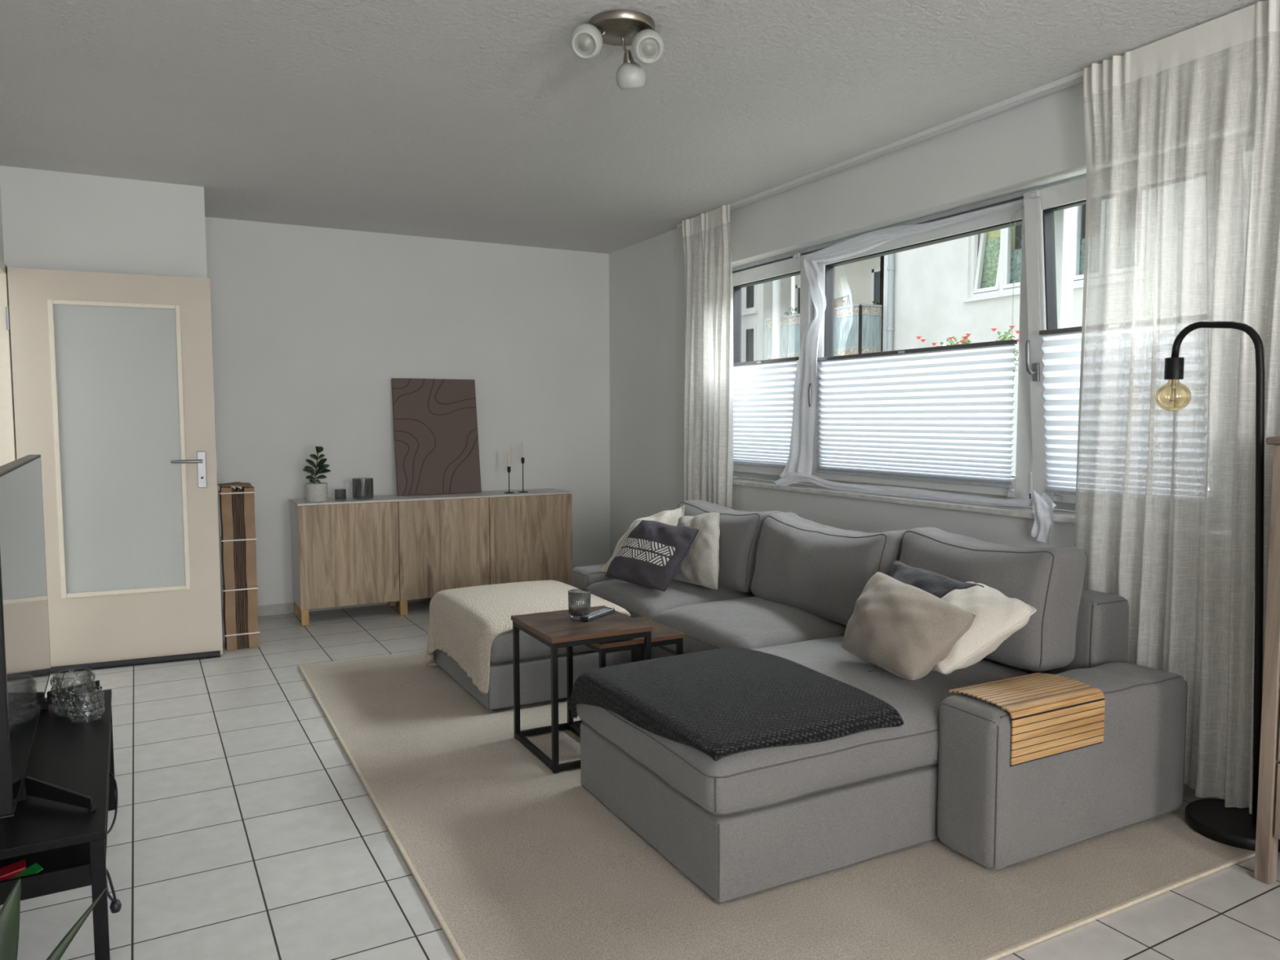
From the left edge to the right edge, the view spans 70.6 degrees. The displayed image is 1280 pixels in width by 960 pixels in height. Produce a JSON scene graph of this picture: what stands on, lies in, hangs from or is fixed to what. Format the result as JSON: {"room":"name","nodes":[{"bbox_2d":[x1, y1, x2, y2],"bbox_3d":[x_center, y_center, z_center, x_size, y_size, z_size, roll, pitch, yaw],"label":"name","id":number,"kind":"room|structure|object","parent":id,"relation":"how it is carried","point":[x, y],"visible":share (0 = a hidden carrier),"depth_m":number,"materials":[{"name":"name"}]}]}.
{"room":"living room","nodes":[
{"label":"living room","id":0,"kind":"room"},
{"bbox_2d":[0,186,4,262],"bbox_3d":[-1.194,-0.025,0.648,0.200,2.471,8.460,-2,4,-28],"label":"wall","id":1,"kind":"structure","parent":0,"point":[2,252],"depth_m":4.33,"materials":[{"name":"paint"}]},
{"bbox_2d":[0,259,16,466],"bbox_3d":[-2.933,-0.033,3.973,0.214,2.040,0.952,-2,4,-28],"label":"door frame","id":2,"kind":"structure","parent":1,"relation":"in","point":[7,429],"depth_m":4.36,"materials":[{"name":"beige wood"}]},
{"bbox_2d":[5,267,222,666],"bbox_3d":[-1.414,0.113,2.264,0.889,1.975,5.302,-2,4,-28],"label":"door","id":3,"kind":"structure","parent":1,"relation":"in","point":[113,373],"depth_m":4.56,"materials":[{"name":"paint"}]},
{"bbox_2d":[0,165,207,459],"bbox_3d":[-3.001,-0.321,5.020,1.087,2.471,0.979,-2,4,-28],"label":"wall","id":4,"kind":"structure","parent":0,"point":[54,220],"depth_m":4.55,"materials":[{"name":"paint"}]},
{"bbox_2d":[204,217,610,608],"bbox_3d":[-1.382,-0.413,6.310,2.983,2.471,0.200,-2,4,-28],"label":"wall","id":5,"kind":"structure","parent":0,"point":[312,327],"depth_m":6.00,"materials":[{"name":"paint"}]},
{"bbox_2d":[221,597,431,620],"bbox_3d":[-1.437,0.795,6.242,2.741,0.069,0.011,-2,4,-28],"label":"baseboard","id":6,"kind":"structure","parent":5,"relation":"attached to","point":[284,608],"depth_m":5.80,"materials":[{"name":"tile"}]},
{"bbox_2d":[0,0,1266,253],"bbox_3d":[0.242,-1.426,1.866,4.170,0.150,9.639,-2,4,-28],"label":"ceiling","id":7,"kind":"structure","parent":0,"point":[482,121],"depth_m":3.42,"materials":[{"name":"white paint"}]},
{"bbox_2d":[570,9,663,89],"bbox_3d":[-0.079,-1.325,2.795,0.268,0.175,0.218,-2,4,-28],"label":"ceiling lamp","id":8,"kind":"object","parent":7,"relation":"attached to","point":[636,29],"visible":1,"depth_m":2.76,"materials":[{"name":"white glass"}]},
{"bbox_2d":[622,49,634,63],"bbox_3d":[-0.035,-1.334,2.870,0.042,0.055,0.041,-2,4,-28],"label":"socket","id":9,"kind":"object","parent":8,"relation":"attached to","point":[628,57],"depth_m":2.85,"materials":[{"name":"silver metal"}]},
{"bbox_2d":[0,600,1279,959],"bbox_3d":[0.248,1.174,2.045,4.170,0.120,9.639,-2,4,-28],"label":"floor","id":10,"kind":"structure","parent":0,"point":[244,828],"depth_m":2.65,"materials":[{"name":"tile"}]},
{"bbox_2d":[0,878,106,959],"bbox_3d":[-0.959,0.870,1.352,0.210,0.584,0.388,3,5,36],"label":"snake plant","id":11,"kind":"object","parent":10,"relation":"on","point":[10,911],"visible":1,"depth_m":1.36,"materials":[{"name":"green plant"}]},
{"bbox_2d":[0,688,115,959],"bbox_3d":[-1.587,0.905,2.320,0.400,0.387,1.150,-2,5,-30],"label":"tv stand","id":12,"kind":"object","parent":10,"relation":"on","point":[68,842],"visible":0.84,"depth_m":1.99,"materials":[{"name":"black wood"}]},
{"bbox_2d":[0,859,26,880],"bbox_3d":[-1.320,0.825,1.902,0.049,0.024,0.044,-3,5,-40],"label":"clip","id":13,"kind":"object","parent":12,"relation":"on","point":[7,872],"visible":0.8,"depth_m":1.89,"materials":[{"name":"red plastic"}]},
{"bbox_2d":[9,862,43,879],"bbox_3d":[-1.292,0.826,1.868,0.039,0.027,0.092,3,5,43],"label":"card","id":14,"kind":"object","parent":12,"relation":"on","point":[36,868],"visible":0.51,"depth_m":1.89,"materials":[{"name":"green paper"}]},
{"bbox_2d":[0,454,102,818],"bbox_3d":[-1.580,0.330,2.374,0.248,0.754,1.234,-2,5,-30],"label":"television","id":15,"kind":"object","parent":12,"relation":"on","point":[24,637],"visible":0.85,"depth_m":2.10,"materials":[{"name":"plastic"}]},
{"bbox_2d":[0,722,111,905],"bbox_3d":[-1.587,0.819,2.314,0.392,0.017,1.142,-2,5,-30],"label":"shelf","id":16,"kind":"object","parent":12,"relation":"attached to","point":[78,854],"depth_m":1.94,"materials":[{"name":"black wood"}]},
{"bbox_2d":[49,668,96,716],"bbox_3d":[-1.677,0.628,2.674,0.114,0.117,0.113,-2,4,-28],"label":"glass holder","id":17,"kind":"object","parent":12,"relation":"on","point":[90,683],"visible":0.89,"depth_m":2.67,"materials":[{"name":"clear glass"}]},
{"bbox_2d":[66,686,105,723],"bbox_3d":[-1.600,0.649,2.609,0.093,0.084,0.092,-2,4,-28],"label":"glass holder","id":18,"kind":"object","parent":12,"relation":"on","point":[72,704],"visible":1,"depth_m":2.61,"materials":[{"name":"clear glass"}]},
{"bbox_2d":[106,771,118,834],"bbox_3d":[-1.428,0.857,2.406,0.065,0.118,0.245,-2,4,-25],"label":"power cable","id":19,"kind":"object","parent":12,"relation":"hanging from","point":[111,775],"visible":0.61,"depth_m":2.42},
{"bbox_2d":[106,868,121,913],"bbox_3d":[-1.200,0.911,2.016,0.072,0.131,0.036,-2,4,-28],"label":"cable","id":20,"kind":"object","parent":12,"relation":"hanging from","point":[115,906],"visible":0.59,"depth_m":2.02,"materials":[{"name":"black plastic"}]},
{"bbox_2d":[50,650,220,673],"bbox_3d":[-2.597,0.929,4.595,0.840,0.032,0.033,-2,4,-24],"label":"stopper","id":21,"kind":"object","parent":10,"relation":"on","point":[64,668],"visible":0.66,"depth_m":4.59,"materials":[{"name":"rubber"}]},
{"bbox_2d":[217,481,259,650],"bbox_3d":[-2.206,0.466,4.965,0.180,0.904,0.179,-2,4,-28],"label":"shelf","id":22,"kind":"object","parent":10,"relation":"on","point":[238,539],"visible":1,"depth_m":4.90,"materials":[{"name":"brown wood"}]},
{"bbox_2d":[289,488,572,625],"bbox_3d":[-1.350,0.472,6.034,1.797,0.742,0.384,-2,4,-28],"label":"sideboard","id":23,"kind":"object","parent":10,"relation":"on","point":[390,548],"visible":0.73,"depth_m":5.80,"materials":[{"name":"brown laminate"}]},
{"bbox_2d":[302,446,330,502],"bbox_3d":[-2.001,-0.039,5.591,0.146,0.341,0.136,0,4,8],"label":"potted plant","id":24,"kind":"object","parent":23,"relation":"on","point":[317,491],"visible":1,"depth_m":5.57,"materials":[{"name":"green plant"}]},
{"bbox_2d":[334,488,346,500],"bbox_3d":[-1.875,0.092,5.655,0.069,0.069,0.069,-2,4,-28],"label":"glass holder","id":25,"kind":"object","parent":23,"relation":"on","point":[335,495],"visible":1,"depth_m":5.66,"materials":[{"name":"glass"}]},
{"bbox_2d":[351,477,373,499],"bbox_3d":[-1.766,0.055,5.760,0.130,0.129,0.130,-2,4,-28],"label":"glass holder","id":26,"kind":"object","parent":23,"relation":"on","point":[353,487],"visible":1,"depth_m":5.74,"materials":[{"name":"glass"}]},
{"bbox_2d":[391,377,481,495],"bbox_3d":[-1.371,-0.296,6.109,0.572,0.778,0.135,-2,4,-28],"label":"picture","id":27,"kind":"object","parent":23,"relation":"on","point":[436,434],"visible":1,"depth_m":6.10},
{"bbox_2d":[504,466,514,493],"bbox_3d":[-0.894,-0.002,6.175,0.070,0.181,0.070,-2,4,-28],"label":"candlestick","id":28,"kind":"object","parent":23,"relation":"on","point":[508,468],"visible":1,"depth_m":6.17,"materials":[{"name":"black metal"}]},
{"bbox_2d":[507,450,510,466],"bbox_3d":[-0.895,-0.141,6.165,0.017,0.134,0.017,-2,4,-28],"label":"taper candle","id":29,"kind":"object","parent":28,"relation":"on","point":[508,451],"visible":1,"depth_m":6.16,"materials":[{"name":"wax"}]},
{"bbox_2d":[518,457,528,492],"bbox_3d":[-0.808,-0.035,6.237,0.070,0.239,0.070,-2,4,-28],"label":"candlestick","id":30,"kind":"object","parent":23,"relation":"on","point":[522,460],"visible":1,"depth_m":6.23,"materials":[{"name":"black metal"}]},
{"bbox_2d":[521,442,524,457],"bbox_3d":[-0.808,-0.203,6.226,0.017,0.134,0.017,-2,4,-28],"label":"taper candle","id":31,"kind":"object","parent":30,"relation":"on","point":[522,443],"visible":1,"depth_m":6.22,"materials":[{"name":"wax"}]},
{"bbox_2d":[298,649,1255,959],"bbox_3d":[0.054,1.002,3.588,2.238,0.011,3.383,-2,4,-28],"label":"area rug","id":32,"kind":"object","parent":10,"relation":"on","point":[513,858],"visible":0.41,"depth_m":2.47,"materials":[{"name":"beige carpet"}]},
{"bbox_2d":[434,629,631,711],"bbox_3d":[-0.540,0.751,4.317,0.707,0.396,0.897,-2,4,-28],"label":"footstool","id":33,"kind":"object","parent":32,"relation":"on","point":[535,656],"visible":0.31,"depth_m":3.88,"materials":[{"name":"fabric"}]},
{"bbox_2d":[426,580,630,693],"bbox_3d":[-0.569,0.742,4.322,0.736,0.408,0.946,-2,4,-28],"label":"throw","id":34,"kind":"object","parent":33,"relation":"on","point":[464,623],"visible":0.88,"depth_m":4.12,"materials":[{"name":"fabric"}]},
{"bbox_2d":[489,629,594,663],"bbox_3d":[-0.540,0.650,4.311,0.706,0.195,0.897,-2,4,-28],"label":"seat cushion","id":35,"kind":"object","parent":33,"relation":"on","point":[531,651],"depth_m":3.85,"materials":[{"name":"fabric"}]},
{"bbox_2d":[511,605,653,773],"bbox_3d":[-0.225,0.769,3.413,0.399,0.481,0.417,-2,4,-28],"label":"side table","id":36,"kind":"object","parent":32,"relation":"on","point":[555,629],"visible":0.62,"depth_m":3.30,"materials":[{"name":"black metal"}]},
{"bbox_2d":[568,588,591,619],"bbox_3d":[-0.230,0.473,3.439,0.086,0.105,0.086,-2,4,-28],"label":"tumbler","id":37,"kind":"object","parent":36,"relation":"on","point":[587,595],"visible":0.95,"depth_m":3.41,"materials":[{"name":"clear glass"}]},
{"bbox_2d":[579,607,614,621],"bbox_3d":[-0.162,0.515,3.475,0.040,0.016,0.194,2,4,29],"label":"remote control","id":38,"kind":"object","parent":36,"relation":"on","point":[599,613],"visible":1,"depth_m":3.45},
{"bbox_2d":[566,616,684,737],"bbox_3d":[-0.063,0.792,3.543,0.359,0.417,0.332,-2,4,-28],"label":"side table","id":39,"kind":"object","parent":32,"relation":"on","point":[661,634],"visible":0.41,"depth_m":3.46,"materials":[{"name":"black metal"}]},
{"bbox_2d":[570,499,1187,903],"bbox_3d":[0.354,0.579,3.702,1.669,0.818,2.857,-2,4,-28],"label":"sofa","id":40,"kind":"object","parent":32,"relation":"on","point":[740,825],"visible":0.59,"depth_m":2.67,"materials":[{"name":"fabric"}]},
{"bbox_2d":[601,505,684,572],"bbox_3d":[0.014,0.310,4.691,0.400,0.348,0.206,1,4,16],"label":"throw pillow","id":41,"kind":"object","parent":40,"relation":"on","point":[668,517],"visible":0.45,"depth_m":4.69,"materials":[{"name":"white fabric"}]},
{"bbox_2d":[604,520,698,591],"bbox_3d":[0.047,0.359,4.412,0.218,0.295,0.543,-3,5,-35],"label":"throw pillow","id":42,"kind":"object","parent":40,"relation":"on","point":[653,553],"visible":1,"depth_m":4.30,"materials":[{"name":"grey fabric"}]},
{"bbox_2d":[585,578,755,619],"bbox_3d":[0.170,0.605,4.519,0.684,0.216,0.774,-2,4,-28],"label":"seat cushion","id":43,"kind":"object","parent":40,"relation":"on","point":[639,601],"depth_m":4.28,"materials":[{"name":"fabric"}]},
{"bbox_2d":[673,512,719,589],"bbox_3d":[0.285,0.328,4.412,0.195,0.337,0.463,-2,4,-28],"label":"throw pillow","id":44,"kind":"object","parent":40,"relation":"on","point":[700,566],"visible":0.8,"depth_m":4.33,"materials":[{"name":"beige fabric"}]},
{"bbox_2d":[677,499,782,592],"bbox_3d":[0.408,0.323,4.590,0.321,0.387,0.770,-2,4,-28],"label":"cushion","id":45,"kind":"object","parent":40,"relation":"on","point":[740,531],"depth_m":4.29,"materials":[{"name":"fabric"}]},
{"bbox_2d":[567,646,903,761],"bbox_3d":[0.237,0.712,2.798,0.676,0.204,0.944,-2,4,-28],"label":"throw","id":46,"kind":"object","parent":40,"relation":"on","point":[720,703],"visible":1,"depth_m":2.63,"materials":[{"name":"black fabric"}]},
{"bbox_2d":[654,596,846,653],"bbox_3d":[0.522,0.647,3.852,0.683,0.222,0.774,-2,4,-28],"label":"seat cushion","id":47,"kind":"object","parent":40,"relation":"on","point":[747,622],"depth_m":3.67,"materials":[{"name":"fabric"}]},
{"bbox_2d":[576,635,1031,814],"bbox_3d":[0.589,0.717,2.969,1.392,0.203,0.893,-2,4,-28],"label":"seat cushion","id":48,"kind":"object","parent":40,"relation":"on","point":[782,780],"depth_m":2.53,"materials":[{"name":"fabric"}]},
{"bbox_2d":[751,511,907,626],"bbox_3d":[0.790,0.370,3.854,0.320,0.390,0.842,-2,4,-28],"label":"cushion","id":49,"kind":"object","parent":40,"relation":"on","point":[819,572],"depth_m":3.71,"materials":[{"name":"fabric"}]},
{"bbox_2d":[841,571,976,679],"bbox_3d":[0.830,0.471,2.917,0.282,0.270,0.458,-2,4,-28],"label":"throw pillow","id":50,"kind":"object","parent":40,"relation":"on","point":[903,629],"visible":1,"depth_m":2.82,"materials":[{"name":"beige fabric"}]},
{"bbox_2d":[930,581,1036,674],"bbox_3d":[1.023,0.473,2.892,0.324,0.258,0.341,-1,4,-12],"label":"throw pillow","id":51,"kind":"object","parent":40,"relation":"on","point":[998,615],"visible":0.63,"depth_m":2.76,"materials":[{"name":"white fabric"}]},
{"bbox_2d":[888,560,983,598],"bbox_3d":[0.955,0.434,3.059,0.199,0.256,0.444,-2,4,-28],"label":"throw pillow","id":52,"kind":"object","parent":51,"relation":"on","point":[937,584],"visible":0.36,"depth_m":3.06,"materials":[{"name":"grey fabric"}]},
{"bbox_2d":[899,527,1086,671],"bbox_3d":[1.204,0.405,3.211,0.298,0.407,0.688,-2,4,-28],"label":"cushion","id":53,"kind":"object","parent":40,"relation":"on","point":[1051,580],"depth_m":2.95,"materials":[{"name":"fabric"}]},
{"bbox_2d":[949,672,1105,766],"bbox_3d":[1.118,0.680,2.615,0.384,0.162,0.225,-2,4,-28],"label":"tray","id":54,"kind":"object","parent":40,"relation":"on","point":[1036,736],"visible":1,"depth_m":2.54,"materials":[{"name":"brown wood"}]},
{"bbox_2d":[1155,320,1279,852],"bbox_3d":[1.770,0.284,2.729,0.288,1.530,0.433,-2,4,-28],"label":"floor lamp","id":55,"kind":"object","parent":32,"relation":"on","point":[1235,827],"visible":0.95,"depth_m":2.64,"materials":[{"name":"black metal"}]},
{"bbox_2d":[1164,357,1184,379],"bbox_3d":[1.669,-0.348,2.823,0.053,0.067,0.053,-2,4,-28],"label":"socket","id":56,"kind":"object","parent":55,"relation":"attached to","point":[1174,366],"depth_m":2.80,"materials":[{"name":"black metal"}]},
{"bbox_2d":[1253,436,1279,884],"bbox_3d":[1.980,0.507,2.073,0.291,1.198,0.919,-2,4,-28],"label":"cabinet","id":57,"kind":"object","parent":10,"relation":"on","point":[1268,820],"visible":1,"depth_m":2.40,"materials":[{"name":"brown wood"}]},
{"bbox_2d":[608,81,1086,557],"bbox_3d":[2.030,-0.179,2.781,0.240,2.471,9.239,-2,4,-28],"label":"wall","id":58,"kind":"structure","parent":0,"point":[1040,141],"depth_m":4.64,"materials":[{"name":"paint"}]},
{"bbox_2d":[733,476,1075,524],"bbox_3d":[1.198,0.085,4.263,0.193,0.024,3.158,-2,4,-28],"label":"windowsill","id":59,"kind":"structure","parent":58,"relation":"attached to","point":[1060,516],"depth_m":4.04,"materials":[{"name":"stone"}]},
{"bbox_2d":[732,173,1086,511],"bbox_3d":[1.235,-0.566,4.239,0.227,1.274,3.160,-2,4,-28],"label":"window","id":60,"kind":"structure","parent":58,"relation":"in","point":[1055,214],"depth_m":3.65,"materials":[{"name":"plastic"}]},
{"bbox_2d":[733,356,799,468],"bbox_3d":[0.698,-0.385,5.236,0.028,0.613,0.678,-2,4,-28],"label":"blind","id":61,"kind":"object","parent":60,"relation":"attached to","point":[763,389],"visible":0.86,"depth_m":5.22,"materials":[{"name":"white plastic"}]},
{"bbox_2d":[792,253,800,257],"bbox_3d":[0.846,-1.213,4.885,0.028,0.022,0.036,-2,4,-28],"label":"clip","id":62,"kind":"object","parent":60,"relation":"attached to","point":[796,255],"visible":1,"depth_m":4.87,"materials":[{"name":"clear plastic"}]},
{"bbox_2d":[774,200,1056,543],"bbox_3d":[1.177,-0.492,4.132,0.142,1.369,1.786,-2,4,-28],"label":"cloth","id":63,"kind":"object","parent":60,"relation":"hanging from","point":[798,468],"visible":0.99,"depth_m":4.63,"materials":[{"name":"white fabric"}]},
{"bbox_2d":[815,216,1017,488],"bbox_3d":[1.228,-0.552,4.216,0.028,1.098,1.253,-2,4,-28],"label":"blind","id":64,"kind":"object","parent":60,"relation":"attached to","point":[938,414],"visible":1,"depth_m":4.13,"materials":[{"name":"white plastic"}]},
{"bbox_2d":[1007,488,1019,497],"bbox_3d":[1.525,0.053,3.689,0.034,0.036,0.035,-2,4,-28],"label":"clip","id":65,"kind":"object","parent":60,"relation":"attached to","point":[1011,493],"visible":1,"depth_m":3.68,"materials":[{"name":"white plastic"}]},
{"bbox_2d":[1009,204,1024,271],"bbox_3d":[1.529,-0.976,3.628,0.024,0.269,0.096,-2,4,-28],"label":"cord","id":66,"kind":"object","parent":60,"relation":"hanging from","point":[1022,205],"visible":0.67,"depth_m":3.62,"materials":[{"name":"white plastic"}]},
{"bbox_2d":[1028,190,1040,199],"bbox_3d":[1.501,-1.086,3.438,0.028,0.022,0.036,-2,4,-28],"label":"clip","id":67,"kind":"object","parent":60,"relation":"attached to","point":[1035,194],"visible":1,"depth_m":3.43,"materials":[{"name":"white plastic"}]},
{"bbox_2d":[1048,492,1062,501],"bbox_3d":[1.616,0.064,3.517,0.034,0.036,0.035,-2,4,-28],"label":"clip","id":68,"kind":"object","parent":60,"relation":"attached to","point":[1053,497],"visible":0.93,"depth_m":3.50,"materials":[{"name":"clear plastic"}]},
{"bbox_2d":[1035,200,1081,494],"bbox_3d":[1.705,-0.487,3.218,0.107,1.110,0.627,-2,5,-30],"label":"blind","id":69,"kind":"object","parent":60,"relation":"attached to","point":[1061,347],"visible":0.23,"depth_m":3.44,"materials":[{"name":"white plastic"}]},
{"bbox_2d":[676,0,1268,227],"bbox_3d":[1.329,-1.466,3.673,0.048,0.020,4.620,-2,4,-28],"label":"curtain rail","id":70,"kind":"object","parent":58,"relation":"attached to","point":[1077,77],"depth_m":3.86,"materials":[{"name":"white plastic"}]},
{"bbox_2d":[681,204,733,508],"bbox_3d":[0.395,-0.403,5.437,0.089,2.362,0.550,-2,4,-28],"label":"sheer curtain","id":71,"kind":"object","parent":70,"relation":"hanging from","point":[708,440],"visible":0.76,"depth_m":5.37,"materials":[{"name":"fabric"}]},
{"bbox_2d":[1074,0,1279,813],"bbox_3d":[1.813,-0.199,2.748,0.089,2.409,1.125,-2,4,-28],"label":"sheer curtain","id":72,"kind":"object","parent":70,"relation":"hanging from","point":[1182,129],"visible":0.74,"depth_m":2.88,"materials":[{"name":"fabric"}]},
{"bbox_2d":[1183,783,1222,799],"bbox_3d":[1.878,1.016,2.886,0.011,0.069,9.024,-2,4,-28],"label":"baseboard","id":73,"kind":"structure","parent":58,"relation":"attached to","point":[1188,790],"depth_m":2.98,"materials":[{"name":"tile"}]},
{"label":"outside","id":74,"kind":"structure","parent":0,"visible":0},
{"bbox_3d":[13.326,0.569,21.231,36.725,0.200,65.000,-2,4,-28],"label":"lawn","id":75,"kind":"structure","parent":74,"visible":0},
{"bbox_2d":[741,204,1085,511],"bbox_3d":[7.847,-3.696,11.256,2.600,9.700,25.000,-2,4,-28],"label":"apartment building","id":76,"kind":"structure","parent":75,"relation":"on","point":[956,288],"depth_m":16.13,"materials":[{"name":"concrete"}]},
{"bbox_2d":[783,307,797,324],"bbox_3d":[3.358,-3.036,20.048,0.421,1.565,0.557,-2,4,-28],"label":"plant","id":77,"kind":"object","parent":76,"relation":"on","point":[795,308],"visible":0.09,"depth_m":19.98,"materials":[{"name":"green plant"}]},
{"bbox_2d":[836,294,850,306],"bbox_3d":[3.867,-2.853,17.821,0.524,1.504,0.724,-2,4,-28],"label":"clothes airer","id":78,"kind":"object","parent":76,"relation":"on","point":[847,295],"visible":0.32,"depth_m":17.46,"materials":[{"name":"white metal"}]},
{"bbox_2d":[834,297,843,307],"bbox_3d":[3.869,-3.351,17.619,0.050,0.379,0.240,-2,4,-28],"label":"laundry","id":79,"kind":"object","parent":78,"relation":"hanging from","point":[838,303],"visible":0.41,"depth_m":17.57,"materials":[{"name":"white fabric"}]},
{"bbox_2d":[871,300,879,307],"bbox_3d":[4.690,-2.834,17.966,0.552,1.440,0.648,-1,4,-6],"label":"plant","id":80,"kind":"object","parent":76,"relation":"on","point":[873,302],"visible":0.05,"depth_m":17.83,"materials":[{"name":"green plant"}]},
{"bbox_2d":[986,226,1015,250],"bbox_3d":[5.914,-3.755,14.921,0.010,1.395,0.660,-2,4,-28],"label":"curtain","id":81,"kind":"object","parent":76,"relation":"hanging from","point":[993,237],"depth_m":14.93,"materials":[{"name":"fabric"}]},
{"bbox_2d":[915,333,970,346],"bbox_3d":[2.694,0.086,7.782,0.479,2.655,0.521,-2,4,-28],"label":"rose bush","id":82,"kind":"object","parent":75,"relation":"on","point":[964,340],"visible":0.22,"depth_m":7.66,"materials":[{"name":"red plant"}]},
{"bbox_2d":[991,325,1019,420],"bbox_3d":[2.936,0.105,7.326,0.286,2.677,0.231,-2,4,-28],"label":"rose bush","id":83,"kind":"object","parent":75,"relation":"on","point":[1006,335],"visible":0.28,"depth_m":7.22,"materials":[{"name":"green plant"}]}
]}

